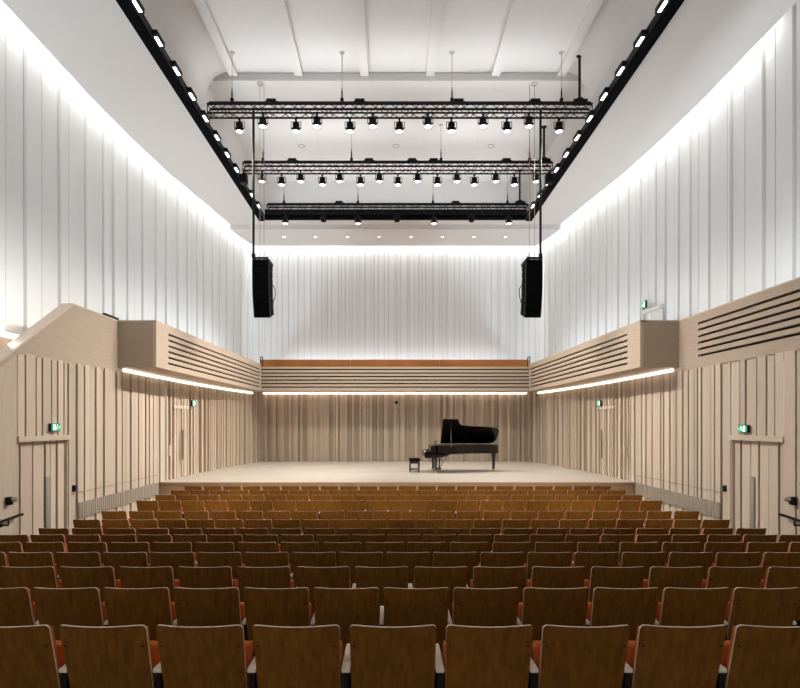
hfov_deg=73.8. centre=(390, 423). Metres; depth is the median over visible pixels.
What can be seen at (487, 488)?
seat
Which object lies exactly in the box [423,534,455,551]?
seat
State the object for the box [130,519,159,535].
seat
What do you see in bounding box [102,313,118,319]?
handrail
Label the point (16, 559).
seat
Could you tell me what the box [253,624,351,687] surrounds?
seat
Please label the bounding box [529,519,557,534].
seat
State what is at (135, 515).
seat
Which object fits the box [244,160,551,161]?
cable tray
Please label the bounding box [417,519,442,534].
seat
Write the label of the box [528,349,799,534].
wall
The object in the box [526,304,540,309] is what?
grille
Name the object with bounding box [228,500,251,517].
seat
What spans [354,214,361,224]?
spotlight
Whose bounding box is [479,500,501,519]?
seat
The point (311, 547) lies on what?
seat
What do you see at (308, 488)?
seat
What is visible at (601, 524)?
seat
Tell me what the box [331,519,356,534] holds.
seat
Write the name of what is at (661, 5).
lamp
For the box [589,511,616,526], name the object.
seat
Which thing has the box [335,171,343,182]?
spotlight
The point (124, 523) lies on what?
seat
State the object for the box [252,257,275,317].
speaker
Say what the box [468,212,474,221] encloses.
spotlight
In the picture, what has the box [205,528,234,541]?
seat
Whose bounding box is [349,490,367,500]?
seat
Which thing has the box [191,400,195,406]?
exit sign
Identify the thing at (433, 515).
seat
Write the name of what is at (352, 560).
seat
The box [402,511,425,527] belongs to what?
seat
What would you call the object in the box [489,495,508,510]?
seat
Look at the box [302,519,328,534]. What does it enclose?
seat
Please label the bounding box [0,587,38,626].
seat
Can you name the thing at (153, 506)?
seat
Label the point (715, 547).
seat
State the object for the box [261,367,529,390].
wall
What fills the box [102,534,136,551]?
seat
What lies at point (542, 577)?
seat
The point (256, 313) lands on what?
grille
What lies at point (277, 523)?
seat
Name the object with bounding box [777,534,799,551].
seat
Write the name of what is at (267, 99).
junction box
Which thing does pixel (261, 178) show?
spotlight
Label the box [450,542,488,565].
seat
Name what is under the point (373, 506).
seat
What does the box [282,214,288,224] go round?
spotlight
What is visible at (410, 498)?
seat
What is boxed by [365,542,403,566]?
seat
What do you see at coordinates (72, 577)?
seat
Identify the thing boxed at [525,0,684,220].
track
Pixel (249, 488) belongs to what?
seat
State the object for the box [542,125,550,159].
pole
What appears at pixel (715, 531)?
seat
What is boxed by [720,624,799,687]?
seat
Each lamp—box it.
[131,0,144,13]
[152,29,164,47]
[171,60,181,76]
[187,87,196,100]
[201,110,209,122]
[213,130,220,140]
[224,148,230,157]
[233,163,239,172]
[553,163,559,172]
[562,148,569,157]
[573,130,581,140]
[585,110,594,122]
[599,87,609,100]
[615,60,626,76]
[633,29,646,47]
[655,0,668,13]
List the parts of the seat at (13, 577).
seat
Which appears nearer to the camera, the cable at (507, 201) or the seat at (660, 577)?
the seat at (660, 577)
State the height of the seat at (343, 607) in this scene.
0.880 m
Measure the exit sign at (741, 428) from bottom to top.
0.165 m
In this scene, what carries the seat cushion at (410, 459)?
on the stool
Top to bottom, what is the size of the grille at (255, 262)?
0.178 m
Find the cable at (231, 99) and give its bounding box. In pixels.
[229,51,234,100]
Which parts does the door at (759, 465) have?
handle plate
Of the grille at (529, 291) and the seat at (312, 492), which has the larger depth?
the grille at (529, 291)
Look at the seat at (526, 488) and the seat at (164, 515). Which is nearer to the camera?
the seat at (164, 515)
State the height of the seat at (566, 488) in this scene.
0.880 m
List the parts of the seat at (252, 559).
backrest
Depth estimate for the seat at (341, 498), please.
13.15 m
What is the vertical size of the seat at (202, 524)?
0.880 m
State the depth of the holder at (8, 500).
9.95 m
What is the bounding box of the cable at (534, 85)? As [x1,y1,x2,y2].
[531,81,537,256]
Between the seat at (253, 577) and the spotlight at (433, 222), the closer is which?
the seat at (253, 577)
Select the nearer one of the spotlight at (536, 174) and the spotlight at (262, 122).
the spotlight at (262, 122)
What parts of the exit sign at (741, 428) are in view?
panel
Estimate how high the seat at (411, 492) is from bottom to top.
0.880 m
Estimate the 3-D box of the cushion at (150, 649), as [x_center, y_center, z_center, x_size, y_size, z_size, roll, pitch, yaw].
[-1.639,1.404,3.099,0.480,0.483,0.196,0,0,0]
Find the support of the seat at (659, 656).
on the floor
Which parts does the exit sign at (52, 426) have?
panel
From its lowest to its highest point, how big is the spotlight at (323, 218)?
0.381 m
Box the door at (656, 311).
[642,304,663,319]
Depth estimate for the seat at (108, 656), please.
3.05 m
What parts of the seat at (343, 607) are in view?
armrest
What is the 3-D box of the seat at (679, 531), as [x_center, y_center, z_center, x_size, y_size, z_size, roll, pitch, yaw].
[4.892,2.160,9.014,0.548,0.880,0.492,0,0,0]
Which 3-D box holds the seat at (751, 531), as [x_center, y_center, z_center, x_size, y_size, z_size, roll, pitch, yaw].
[5.992,2.160,9.014,0.548,0.880,0.492,0,0,0]
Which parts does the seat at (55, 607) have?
seat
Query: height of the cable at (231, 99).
1.400 m
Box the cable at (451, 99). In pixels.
[449,51,454,100]
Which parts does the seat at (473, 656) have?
seat, armrest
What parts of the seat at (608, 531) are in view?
backrest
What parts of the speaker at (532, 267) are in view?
rigging frame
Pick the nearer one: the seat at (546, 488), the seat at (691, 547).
the seat at (691, 547)
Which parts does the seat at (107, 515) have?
backrest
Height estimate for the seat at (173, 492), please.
0.880 m
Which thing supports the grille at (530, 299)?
attached to the speaker at (532, 267)
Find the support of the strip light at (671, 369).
attached to the wall at (640, 347)
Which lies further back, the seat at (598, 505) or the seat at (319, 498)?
the seat at (319, 498)
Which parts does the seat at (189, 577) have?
seat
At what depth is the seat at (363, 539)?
7.83 m
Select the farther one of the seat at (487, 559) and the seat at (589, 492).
the seat at (589, 492)
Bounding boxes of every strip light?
[0,331,18,338]
[122,368,252,393]
[263,393,526,393]
[537,368,673,393]
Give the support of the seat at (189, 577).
on the floor
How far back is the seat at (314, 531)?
8.80 m
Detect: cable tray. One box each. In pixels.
[209,101,590,102]
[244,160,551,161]
[268,203,526,203]
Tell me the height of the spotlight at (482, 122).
0.381 m
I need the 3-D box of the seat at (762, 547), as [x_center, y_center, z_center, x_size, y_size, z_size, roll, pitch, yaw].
[4.892,1.963,7.084,0.548,0.880,0.492,0,0,0]
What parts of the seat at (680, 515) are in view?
backrest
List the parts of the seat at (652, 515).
backrest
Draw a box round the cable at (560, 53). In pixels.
[559,51,563,100]
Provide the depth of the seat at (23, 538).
7.83 m
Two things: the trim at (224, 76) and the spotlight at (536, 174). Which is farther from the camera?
the spotlight at (536, 174)
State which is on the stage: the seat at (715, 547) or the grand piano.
the grand piano
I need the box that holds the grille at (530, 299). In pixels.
[527,296,541,302]
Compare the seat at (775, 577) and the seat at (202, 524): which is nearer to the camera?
the seat at (775, 577)
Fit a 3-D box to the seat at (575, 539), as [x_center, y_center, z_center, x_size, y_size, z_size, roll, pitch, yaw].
[2.835,2.065,8.044,0.524,0.880,0.492,0,0,0]
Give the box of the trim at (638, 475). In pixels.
[638,475,725,493]
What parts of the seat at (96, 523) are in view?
backrest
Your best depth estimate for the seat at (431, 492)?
14.11 m
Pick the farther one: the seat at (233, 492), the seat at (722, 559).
the seat at (233, 492)
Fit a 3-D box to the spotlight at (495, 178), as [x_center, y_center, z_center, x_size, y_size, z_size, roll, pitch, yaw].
[3.677,-8.682,18.700,0.252,0.381,0.228,0,0,41]
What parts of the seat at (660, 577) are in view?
seat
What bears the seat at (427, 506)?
on the floor
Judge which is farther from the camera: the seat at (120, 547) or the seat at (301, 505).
the seat at (301, 505)
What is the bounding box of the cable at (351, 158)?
[350,134,352,159]
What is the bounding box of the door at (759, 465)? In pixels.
[735,440,783,541]
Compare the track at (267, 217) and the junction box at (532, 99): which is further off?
the track at (267, 217)
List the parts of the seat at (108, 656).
seat, armrest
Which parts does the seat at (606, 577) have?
seat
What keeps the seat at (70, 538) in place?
on the floor
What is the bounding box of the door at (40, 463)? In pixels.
[18,440,63,540]
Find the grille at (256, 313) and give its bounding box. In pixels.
[254,311,268,316]
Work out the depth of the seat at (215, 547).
6.87 m
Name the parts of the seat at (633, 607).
seat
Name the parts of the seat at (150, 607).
seat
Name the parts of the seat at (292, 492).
backrest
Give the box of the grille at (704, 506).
[635,483,719,518]
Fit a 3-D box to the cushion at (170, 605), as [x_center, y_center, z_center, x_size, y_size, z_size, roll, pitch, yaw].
[-1.912,1.486,4.059,0.475,0.483,0.196,0,0,0]
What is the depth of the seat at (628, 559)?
5.91 m
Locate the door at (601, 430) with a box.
[601,430,624,457]
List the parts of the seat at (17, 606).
seat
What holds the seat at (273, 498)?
on the floor
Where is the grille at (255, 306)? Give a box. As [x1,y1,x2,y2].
[253,304,268,309]
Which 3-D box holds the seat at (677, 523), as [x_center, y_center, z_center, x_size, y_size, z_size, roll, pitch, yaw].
[5.463,2.190,9.974,0.524,0.880,0.492,0,0,0]
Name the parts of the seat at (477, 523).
backrest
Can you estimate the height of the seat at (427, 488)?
0.880 m
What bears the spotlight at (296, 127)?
hanging from the lighting truss at (210, 103)
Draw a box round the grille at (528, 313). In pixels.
[526,311,540,316]
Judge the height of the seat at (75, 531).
0.880 m
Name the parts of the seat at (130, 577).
seat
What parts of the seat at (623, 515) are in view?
backrest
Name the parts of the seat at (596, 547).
backrest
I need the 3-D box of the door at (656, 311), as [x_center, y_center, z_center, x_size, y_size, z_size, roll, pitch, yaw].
[8.625,-2.670,17.575,0.130,2.300,1.250,0,0,0]
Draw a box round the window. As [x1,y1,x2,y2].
[169,430,183,459]
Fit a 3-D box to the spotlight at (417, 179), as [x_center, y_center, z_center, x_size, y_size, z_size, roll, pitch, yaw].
[0.933,-8.682,18.700,0.252,0.381,0.228,0,0,41]
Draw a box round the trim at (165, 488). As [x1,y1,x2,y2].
[158,482,636,494]
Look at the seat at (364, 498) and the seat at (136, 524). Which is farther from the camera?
the seat at (364, 498)
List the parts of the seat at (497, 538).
backrest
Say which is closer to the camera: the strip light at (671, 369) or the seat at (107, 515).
the seat at (107, 515)
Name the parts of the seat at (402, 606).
armrest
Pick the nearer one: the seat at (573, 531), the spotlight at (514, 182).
the seat at (573, 531)
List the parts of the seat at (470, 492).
backrest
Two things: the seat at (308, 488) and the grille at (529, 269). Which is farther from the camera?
the grille at (529, 269)
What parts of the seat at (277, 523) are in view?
backrest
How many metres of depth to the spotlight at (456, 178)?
18.64 m
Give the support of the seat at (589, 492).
on the floor at (441, 652)
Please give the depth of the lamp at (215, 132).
16.28 m
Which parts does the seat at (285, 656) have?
seat, armrest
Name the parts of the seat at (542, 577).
seat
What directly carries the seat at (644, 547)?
on the floor
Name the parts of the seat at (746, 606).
seat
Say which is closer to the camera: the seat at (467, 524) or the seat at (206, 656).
the seat at (206, 656)
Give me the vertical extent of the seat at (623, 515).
0.880 m
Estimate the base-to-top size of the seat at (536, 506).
0.880 m
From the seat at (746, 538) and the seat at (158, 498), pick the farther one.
the seat at (158, 498)
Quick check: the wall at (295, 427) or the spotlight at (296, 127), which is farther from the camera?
the wall at (295, 427)
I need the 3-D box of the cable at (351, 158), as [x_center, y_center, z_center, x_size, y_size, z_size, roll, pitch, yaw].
[-1.386,-9.870,18.700,0.160,1.240,0.156,0,0,0]
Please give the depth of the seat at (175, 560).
5.91 m
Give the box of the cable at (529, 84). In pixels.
[529,84,529,256]
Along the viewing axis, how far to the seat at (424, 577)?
4.95 m
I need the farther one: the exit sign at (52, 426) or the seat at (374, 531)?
the exit sign at (52, 426)
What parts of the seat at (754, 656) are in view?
seat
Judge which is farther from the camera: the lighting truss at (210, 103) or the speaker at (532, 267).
the speaker at (532, 267)
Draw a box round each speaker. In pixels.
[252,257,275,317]
[519,257,542,317]
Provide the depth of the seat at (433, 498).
13.15 m
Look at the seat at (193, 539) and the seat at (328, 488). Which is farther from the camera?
the seat at (328, 488)
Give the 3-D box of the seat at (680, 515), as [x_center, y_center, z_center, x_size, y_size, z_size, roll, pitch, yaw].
[5.992,2.190,10.934,0.548,0.880,0.492,0,0,0]
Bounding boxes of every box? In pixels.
[239,172,247,184]
[265,98,275,100]
[354,98,364,100]
[454,98,463,100]
[529,98,540,100]
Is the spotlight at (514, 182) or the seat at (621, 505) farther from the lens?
the spotlight at (514, 182)
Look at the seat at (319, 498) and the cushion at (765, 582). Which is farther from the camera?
the seat at (319, 498)
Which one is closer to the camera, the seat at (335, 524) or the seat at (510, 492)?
the seat at (335, 524)
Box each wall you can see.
[0,0,249,358]
[0,303,117,371]
[0,337,17,435]
[0,354,261,534]
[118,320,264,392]
[250,244,540,387]
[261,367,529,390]
[262,393,527,461]
[525,320,678,392]
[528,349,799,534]
[541,0,799,358]
[679,277,799,370]
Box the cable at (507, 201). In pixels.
[506,168,508,202]
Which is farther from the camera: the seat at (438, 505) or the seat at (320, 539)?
the seat at (438, 505)
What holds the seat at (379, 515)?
on the floor
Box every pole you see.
[251,110,255,256]
[515,169,524,202]
[538,110,542,256]
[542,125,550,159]
[571,55,587,105]
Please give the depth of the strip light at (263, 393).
25.39 m
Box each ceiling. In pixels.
[2,0,797,245]
[140,0,659,213]
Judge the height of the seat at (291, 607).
0.880 m
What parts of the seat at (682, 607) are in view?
seat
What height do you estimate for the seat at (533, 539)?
0.880 m
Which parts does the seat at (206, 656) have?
seat, armrest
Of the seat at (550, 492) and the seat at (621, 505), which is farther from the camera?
the seat at (550, 492)
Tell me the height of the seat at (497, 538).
0.880 m
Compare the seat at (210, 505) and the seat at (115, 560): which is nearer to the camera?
the seat at (115, 560)
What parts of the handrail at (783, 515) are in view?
rail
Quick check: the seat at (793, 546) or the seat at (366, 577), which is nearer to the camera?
the seat at (366, 577)
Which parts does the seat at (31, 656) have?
seat, armrest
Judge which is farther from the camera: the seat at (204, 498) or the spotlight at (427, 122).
the spotlight at (427, 122)
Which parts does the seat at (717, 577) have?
seat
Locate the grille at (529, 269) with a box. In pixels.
[527,267,541,272]
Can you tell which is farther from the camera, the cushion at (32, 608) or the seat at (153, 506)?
the seat at (153, 506)
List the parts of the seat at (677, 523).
backrest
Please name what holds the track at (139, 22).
attached to the ceiling at (94, 41)
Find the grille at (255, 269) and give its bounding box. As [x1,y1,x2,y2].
[253,267,267,272]
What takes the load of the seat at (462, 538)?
on the floor
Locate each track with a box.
[116,0,265,220]
[265,209,525,219]
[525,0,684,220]
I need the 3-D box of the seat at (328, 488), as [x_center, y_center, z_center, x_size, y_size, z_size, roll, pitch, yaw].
[-1.708,2.190,15.254,0.548,0.880,0.492,0,0,0]
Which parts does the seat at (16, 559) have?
backrest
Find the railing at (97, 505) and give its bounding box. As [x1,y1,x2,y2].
[79,483,158,518]
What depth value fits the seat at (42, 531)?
8.80 m
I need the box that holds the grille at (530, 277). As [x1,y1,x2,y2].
[527,274,541,280]
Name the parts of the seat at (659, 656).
seat, armrest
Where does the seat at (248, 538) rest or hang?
on the floor
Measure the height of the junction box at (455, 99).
0.100 m
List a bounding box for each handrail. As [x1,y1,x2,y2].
[0,513,23,526]
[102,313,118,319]
[778,513,799,525]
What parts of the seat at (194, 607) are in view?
backrest, seat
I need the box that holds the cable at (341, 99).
[339,51,344,100]
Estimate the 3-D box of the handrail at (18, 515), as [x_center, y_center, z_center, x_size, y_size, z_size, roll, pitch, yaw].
[-7.110,1.840,9.349,0.171,0.271,1.702,0,0,0]
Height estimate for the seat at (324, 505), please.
0.880 m
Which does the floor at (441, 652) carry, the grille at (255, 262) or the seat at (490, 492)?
the seat at (490, 492)
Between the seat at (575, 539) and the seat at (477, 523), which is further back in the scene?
the seat at (477, 523)
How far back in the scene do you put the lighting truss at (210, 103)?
15.40 m
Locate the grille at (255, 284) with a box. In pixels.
[253,282,267,287]
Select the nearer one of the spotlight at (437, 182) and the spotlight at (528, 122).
the spotlight at (528, 122)
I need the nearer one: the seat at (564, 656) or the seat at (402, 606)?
the seat at (564, 656)
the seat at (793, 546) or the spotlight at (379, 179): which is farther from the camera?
the spotlight at (379, 179)
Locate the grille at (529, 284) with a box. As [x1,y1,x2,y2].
[527,282,541,287]
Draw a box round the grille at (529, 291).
[527,289,541,294]
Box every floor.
[17,356,165,386]
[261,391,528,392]
[342,652,531,687]
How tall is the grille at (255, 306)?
0.175 m
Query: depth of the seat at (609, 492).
14.11 m
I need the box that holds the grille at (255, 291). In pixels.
[253,289,267,294]
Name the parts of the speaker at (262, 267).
rigging frame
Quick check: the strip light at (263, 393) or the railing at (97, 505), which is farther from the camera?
the strip light at (263, 393)
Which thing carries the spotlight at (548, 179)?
attached to the lighting truss at (280, 162)
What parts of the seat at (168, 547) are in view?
backrest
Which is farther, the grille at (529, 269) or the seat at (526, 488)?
the grille at (529, 269)
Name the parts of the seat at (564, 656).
seat, armrest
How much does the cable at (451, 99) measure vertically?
1.400 m
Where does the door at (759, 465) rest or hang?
in the wall at (675, 427)
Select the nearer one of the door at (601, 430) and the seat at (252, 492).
the seat at (252, 492)
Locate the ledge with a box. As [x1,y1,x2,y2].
[261,360,528,366]
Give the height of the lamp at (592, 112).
0.135 m
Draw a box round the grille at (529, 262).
[527,260,541,265]
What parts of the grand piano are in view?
leg, iron frame, lid, leg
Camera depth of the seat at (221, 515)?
10.73 m
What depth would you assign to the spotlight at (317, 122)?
15.34 m
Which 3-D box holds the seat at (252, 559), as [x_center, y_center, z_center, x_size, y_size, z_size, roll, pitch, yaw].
[-1.369,1.859,6.114,0.524,0.880,0.492,0,0,0]
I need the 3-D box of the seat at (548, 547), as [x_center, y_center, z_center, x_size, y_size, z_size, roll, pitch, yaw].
[2.142,1.963,7.084,0.548,0.880,0.492,0,0,0]
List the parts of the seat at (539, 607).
seat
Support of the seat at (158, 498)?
on the floor
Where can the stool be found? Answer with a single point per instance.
(411, 460)
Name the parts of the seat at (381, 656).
armrest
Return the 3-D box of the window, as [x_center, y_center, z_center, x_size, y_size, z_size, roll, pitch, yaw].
[-7.072,0.705,17.570,0.025,1.010,1.130,0,0,1]
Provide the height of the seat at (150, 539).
0.880 m
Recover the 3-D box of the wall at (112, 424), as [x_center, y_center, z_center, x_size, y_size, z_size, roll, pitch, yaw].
[-7.082,0.575,11.889,0.824,4.210,27.767,0,0,2]
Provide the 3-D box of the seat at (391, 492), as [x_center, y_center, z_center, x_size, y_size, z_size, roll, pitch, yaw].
[0.208,2.190,14.324,0.524,0.880,0.492,0,0,0]
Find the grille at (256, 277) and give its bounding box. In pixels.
[253,274,267,280]
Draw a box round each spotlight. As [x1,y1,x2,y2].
[234,118,244,133]
[257,113,267,128]
[258,171,265,182]
[277,174,285,186]
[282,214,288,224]
[291,118,300,133]
[296,171,304,182]
[312,113,321,128]
[318,174,326,186]
[320,212,326,221]
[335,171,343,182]
[345,118,354,133]
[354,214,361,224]
[356,174,364,186]
[367,113,377,128]
[375,171,383,182]
[393,212,400,221]
[394,118,404,133]
[394,174,401,186]
[413,171,421,182]
[423,113,432,128]
[430,214,437,224]
[433,174,441,186]
[446,118,456,133]
[452,171,460,182]
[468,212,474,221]
[470,174,478,186]
[478,113,487,128]
[491,171,499,182]
[502,118,511,133]
[505,214,512,224]
[510,174,518,186]
[524,113,533,128]
[532,171,538,182]
[544,172,552,184]
[554,118,563,133]
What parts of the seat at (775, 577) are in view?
seat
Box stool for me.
[409,458,419,472]
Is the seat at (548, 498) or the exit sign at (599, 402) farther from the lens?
the exit sign at (599, 402)
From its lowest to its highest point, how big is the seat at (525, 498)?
0.880 m
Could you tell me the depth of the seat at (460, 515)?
10.73 m
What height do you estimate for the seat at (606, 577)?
0.880 m
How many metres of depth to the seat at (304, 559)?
5.91 m
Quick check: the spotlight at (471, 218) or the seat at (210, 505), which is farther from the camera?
the spotlight at (471, 218)
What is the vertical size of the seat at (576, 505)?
0.880 m
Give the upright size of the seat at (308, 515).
0.880 m
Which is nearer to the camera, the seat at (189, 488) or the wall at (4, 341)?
the wall at (4, 341)
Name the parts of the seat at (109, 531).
backrest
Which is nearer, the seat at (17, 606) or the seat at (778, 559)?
the seat at (17, 606)
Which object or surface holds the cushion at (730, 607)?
on the seat at (746, 606)
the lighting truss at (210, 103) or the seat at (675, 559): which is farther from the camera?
the lighting truss at (210, 103)
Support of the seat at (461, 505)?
on the floor
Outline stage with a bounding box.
[162,461,631,481]
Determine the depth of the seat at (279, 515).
10.73 m
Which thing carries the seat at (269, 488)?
on the floor at (441, 652)
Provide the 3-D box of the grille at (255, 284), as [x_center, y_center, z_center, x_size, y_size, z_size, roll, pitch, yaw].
[-3.860,-4.111,15.734,0.440,0.178,0.028,0,0,0]
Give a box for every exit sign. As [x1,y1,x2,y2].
[49,423,59,430]
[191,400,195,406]
[597,400,601,406]
[642,300,646,309]
[738,425,749,432]
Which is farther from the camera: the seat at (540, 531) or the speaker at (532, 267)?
the speaker at (532, 267)
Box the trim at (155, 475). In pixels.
[73,475,156,493]
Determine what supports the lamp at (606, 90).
attached to the track at (659, 22)
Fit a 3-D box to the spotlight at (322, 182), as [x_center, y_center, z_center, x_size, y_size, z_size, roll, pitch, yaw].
[-2.440,-8.682,18.960,0.252,0.381,0.228,0,0,41]
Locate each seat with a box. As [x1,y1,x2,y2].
[0,534,30,551]
[0,542,26,562]
[0,552,9,587]
[0,566,62,601]
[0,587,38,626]
[0,624,69,687]
[7,552,58,578]
[25,542,65,562]
[30,534,68,551]
[32,587,108,639]
[38,528,69,543]
[55,552,103,578]
[59,624,163,687]
[60,566,121,601]
[66,534,100,542]
[67,542,107,562]
[72,528,102,541]
[73,519,103,533]
[101,511,130,526]
[102,519,130,533]
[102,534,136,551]
[102,552,150,578]
[103,587,176,639]
[105,528,137,541]
[110,542,150,562]
[119,566,179,601]
[129,511,156,523]
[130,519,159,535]
[136,500,159,517]
[137,534,171,551]
[138,528,172,541]
[149,552,197,578]
[152,542,196,562]
[155,495,175,506]
[156,511,183,526]
[156,624,257,687]
[159,500,183,517]
[159,519,187,535]
[171,490,189,500]
[171,528,201,541]
[173,534,206,551]
[173,587,254,657]
[177,495,197,506]
[178,566,237,587]
[182,500,205,511]
[183,511,210,526]
[185,486,202,494]
[188,519,216,533]
[191,490,209,500]
[195,542,233,562]
[197,552,244,588]
[200,495,219,506]
[204,486,221,494]
[205,500,228,517]
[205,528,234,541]
[209,534,242,551]
[211,490,228,500]
[211,511,238,526]
[216,519,244,534]
[222,495,241,506]
[224,486,240,494]
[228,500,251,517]
[230,490,248,500]
[237,566,296,616]
[238,511,264,526]
[238,528,267,541]
[238,542,275,562]
[243,486,260,494]
[243,587,314,652]
[244,495,263,506]
[244,552,292,578]
[245,519,273,534]
[245,534,280,551]
[250,490,268,500]
[251,500,273,519]
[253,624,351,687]
[262,486,279,494]
[265,511,291,526]
[266,495,286,510]
[270,490,288,500]
[271,528,300,550]
[273,519,302,534]
[274,500,296,519]
[280,534,313,541]
[280,542,318,572]
[282,486,299,494]
[289,495,308,506]
[290,490,309,500]
[291,552,336,587]
[293,511,318,531]
[296,566,355,619]
[297,500,319,519]
[301,486,318,499]
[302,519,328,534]
[304,528,333,541]
[310,490,327,500]
[311,495,330,511]
[313,587,383,653]
[316,534,348,551]
[320,500,341,510]
[320,511,344,527]
[321,486,337,494]
[323,542,360,566]
[329,490,347,500]
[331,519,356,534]
[333,495,352,510]
[338,528,367,541]
[339,552,382,587]
[340,486,357,494]
[343,500,365,519]
[347,511,371,527]
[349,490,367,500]
[349,624,443,687]
[352,534,384,552]
[355,495,374,510]
[355,566,412,617]
[359,519,385,534]
[360,486,376,494]
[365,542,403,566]
[366,500,388,519]
[369,490,387,500]
[371,528,400,541]
[375,511,398,527]
[378,495,397,509]
[379,486,396,494]
[384,587,451,651]
[386,552,429,587]
[387,534,420,552]
[388,519,414,534]
[389,490,406,500]
[389,500,410,519]
[399,486,415,494]
[400,495,419,510]
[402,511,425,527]
[404,528,433,541]
[408,542,445,566]
[409,490,426,500]
[412,500,432,519]
[414,566,467,618]
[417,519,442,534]
[418,486,435,494]
[422,495,441,510]
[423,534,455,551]
[428,511,453,527]
[429,490,446,500]
[433,552,476,587]
[434,500,455,519]
[437,528,466,541]
[438,486,454,494]
[443,624,538,687]
[444,495,463,511]
[445,519,471,534]
[448,490,466,500]
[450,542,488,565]
[452,587,520,626]
[455,511,480,527]
[457,486,474,494]
[457,500,478,510]
[458,534,491,551]
[466,495,486,510]
[468,490,486,500]
[470,528,500,550]
[470,566,526,615]
[473,519,501,534]
[476,486,493,499]
[478,552,525,587]
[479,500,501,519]
[482,511,507,532]
[487,490,505,500]
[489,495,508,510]
[492,534,527,549]
[492,542,530,562]
[496,486,513,494]
[501,519,528,534]
[502,500,524,518]
[503,528,533,541]
[508,490,525,500]
[508,511,535,526]
[511,495,530,506]
[515,486,532,494]
[518,587,589,652]
[524,500,547,517]
[524,552,571,578]
[526,566,585,587]
[527,490,545,500]
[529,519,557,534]
[529,534,562,551]
[532,624,632,687]
[533,495,552,506]
[535,486,551,494]
[535,511,562,526]
[535,542,573,562]
[536,528,566,541]
[547,490,565,500]
[547,500,570,517]
[554,486,571,494]
[555,495,575,506]
[557,519,586,533]
[562,511,589,526]
[565,534,598,551]
[567,490,585,500]
[570,500,593,517]
[570,528,599,541]
[571,552,618,578]
[572,542,615,560]
[573,486,590,494]
[577,495,597,506]
[584,566,644,601]
[586,519,614,536]
[586,587,659,639]
[587,490,605,499]
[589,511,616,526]
[592,500,615,511]
[593,486,610,494]
[599,495,619,506]
[599,528,633,541]
[600,534,634,551]
[606,490,624,499]
[614,519,643,534]
[615,500,638,517]
[616,511,644,526]
[618,542,658,562]
[618,552,666,578]
[622,495,641,506]
[625,624,726,687]
[634,528,666,541]
[636,534,669,551]
[638,500,661,517]
[642,566,703,601]
[643,519,672,534]
[644,511,672,525]
[656,587,729,639]
[661,542,701,562]
[665,552,713,578]
[669,528,699,541]
[671,511,698,526]
[671,519,700,534]
[671,534,705,551]
[699,519,729,534]
[701,528,732,542]
[701,566,762,601]
[703,542,743,562]
[706,534,741,541]
[712,552,761,566]
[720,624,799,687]
[725,587,799,639]
[734,528,766,541]
[742,534,776,551]
[742,542,786,562]
[759,552,799,578]
[759,566,799,625]
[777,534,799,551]
[785,542,799,552]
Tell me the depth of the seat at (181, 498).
13.15 m
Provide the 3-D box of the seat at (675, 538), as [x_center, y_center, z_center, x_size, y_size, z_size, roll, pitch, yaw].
[4.412,2.065,8.044,0.524,0.880,0.492,0,0,0]
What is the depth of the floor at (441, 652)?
4.61 m
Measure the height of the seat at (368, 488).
0.880 m
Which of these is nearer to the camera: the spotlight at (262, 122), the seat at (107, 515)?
the seat at (107, 515)
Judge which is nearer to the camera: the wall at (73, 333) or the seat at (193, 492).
the wall at (73, 333)
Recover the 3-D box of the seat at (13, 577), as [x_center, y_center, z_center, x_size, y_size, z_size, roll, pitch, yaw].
[-3.358,1.763,5.154,0.548,0.880,0.492,0,0,0]
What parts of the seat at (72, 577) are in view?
seat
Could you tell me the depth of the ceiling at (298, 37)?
15.95 m
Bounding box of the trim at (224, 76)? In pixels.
[213,72,577,80]
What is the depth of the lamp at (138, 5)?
11.25 m
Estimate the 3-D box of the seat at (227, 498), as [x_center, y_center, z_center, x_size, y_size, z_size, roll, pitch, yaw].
[-3.908,2.190,13.364,0.548,0.880,0.492,0,0,0]
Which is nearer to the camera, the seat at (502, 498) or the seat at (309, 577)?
the seat at (309, 577)
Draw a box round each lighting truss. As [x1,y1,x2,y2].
[207,101,592,118]
[242,160,552,174]
[266,203,528,214]
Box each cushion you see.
[29,589,35,621]
[50,626,61,687]
[99,589,104,626]
[146,626,154,687]
[169,589,172,623]
[409,458,419,460]
[630,626,638,687]
[658,589,663,625]
[724,626,735,687]
[726,589,733,632]
[763,568,767,587]
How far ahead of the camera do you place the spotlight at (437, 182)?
18.90 m
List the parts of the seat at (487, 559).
backrest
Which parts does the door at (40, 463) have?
handle plate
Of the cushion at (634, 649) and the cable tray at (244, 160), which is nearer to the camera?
the cushion at (634, 649)
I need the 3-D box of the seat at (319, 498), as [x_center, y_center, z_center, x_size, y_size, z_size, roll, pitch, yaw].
[-1.708,2.190,13.364,0.548,0.880,0.492,0,0,0]
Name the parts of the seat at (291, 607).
seat, armrest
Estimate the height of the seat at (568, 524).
0.880 m
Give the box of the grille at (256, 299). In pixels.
[253,296,267,302]
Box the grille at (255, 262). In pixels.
[253,260,267,265]
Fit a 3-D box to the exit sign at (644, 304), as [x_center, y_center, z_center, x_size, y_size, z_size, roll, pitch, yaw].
[8.488,-3.990,17.850,0.067,0.250,0.340,0,0,6]
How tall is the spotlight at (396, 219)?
0.381 m
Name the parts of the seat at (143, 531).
backrest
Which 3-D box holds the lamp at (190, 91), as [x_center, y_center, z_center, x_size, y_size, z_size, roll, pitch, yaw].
[-5.345,-8.852,14.320,0.120,0.135,0.440,0,0,0]
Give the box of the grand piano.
[422,419,498,472]

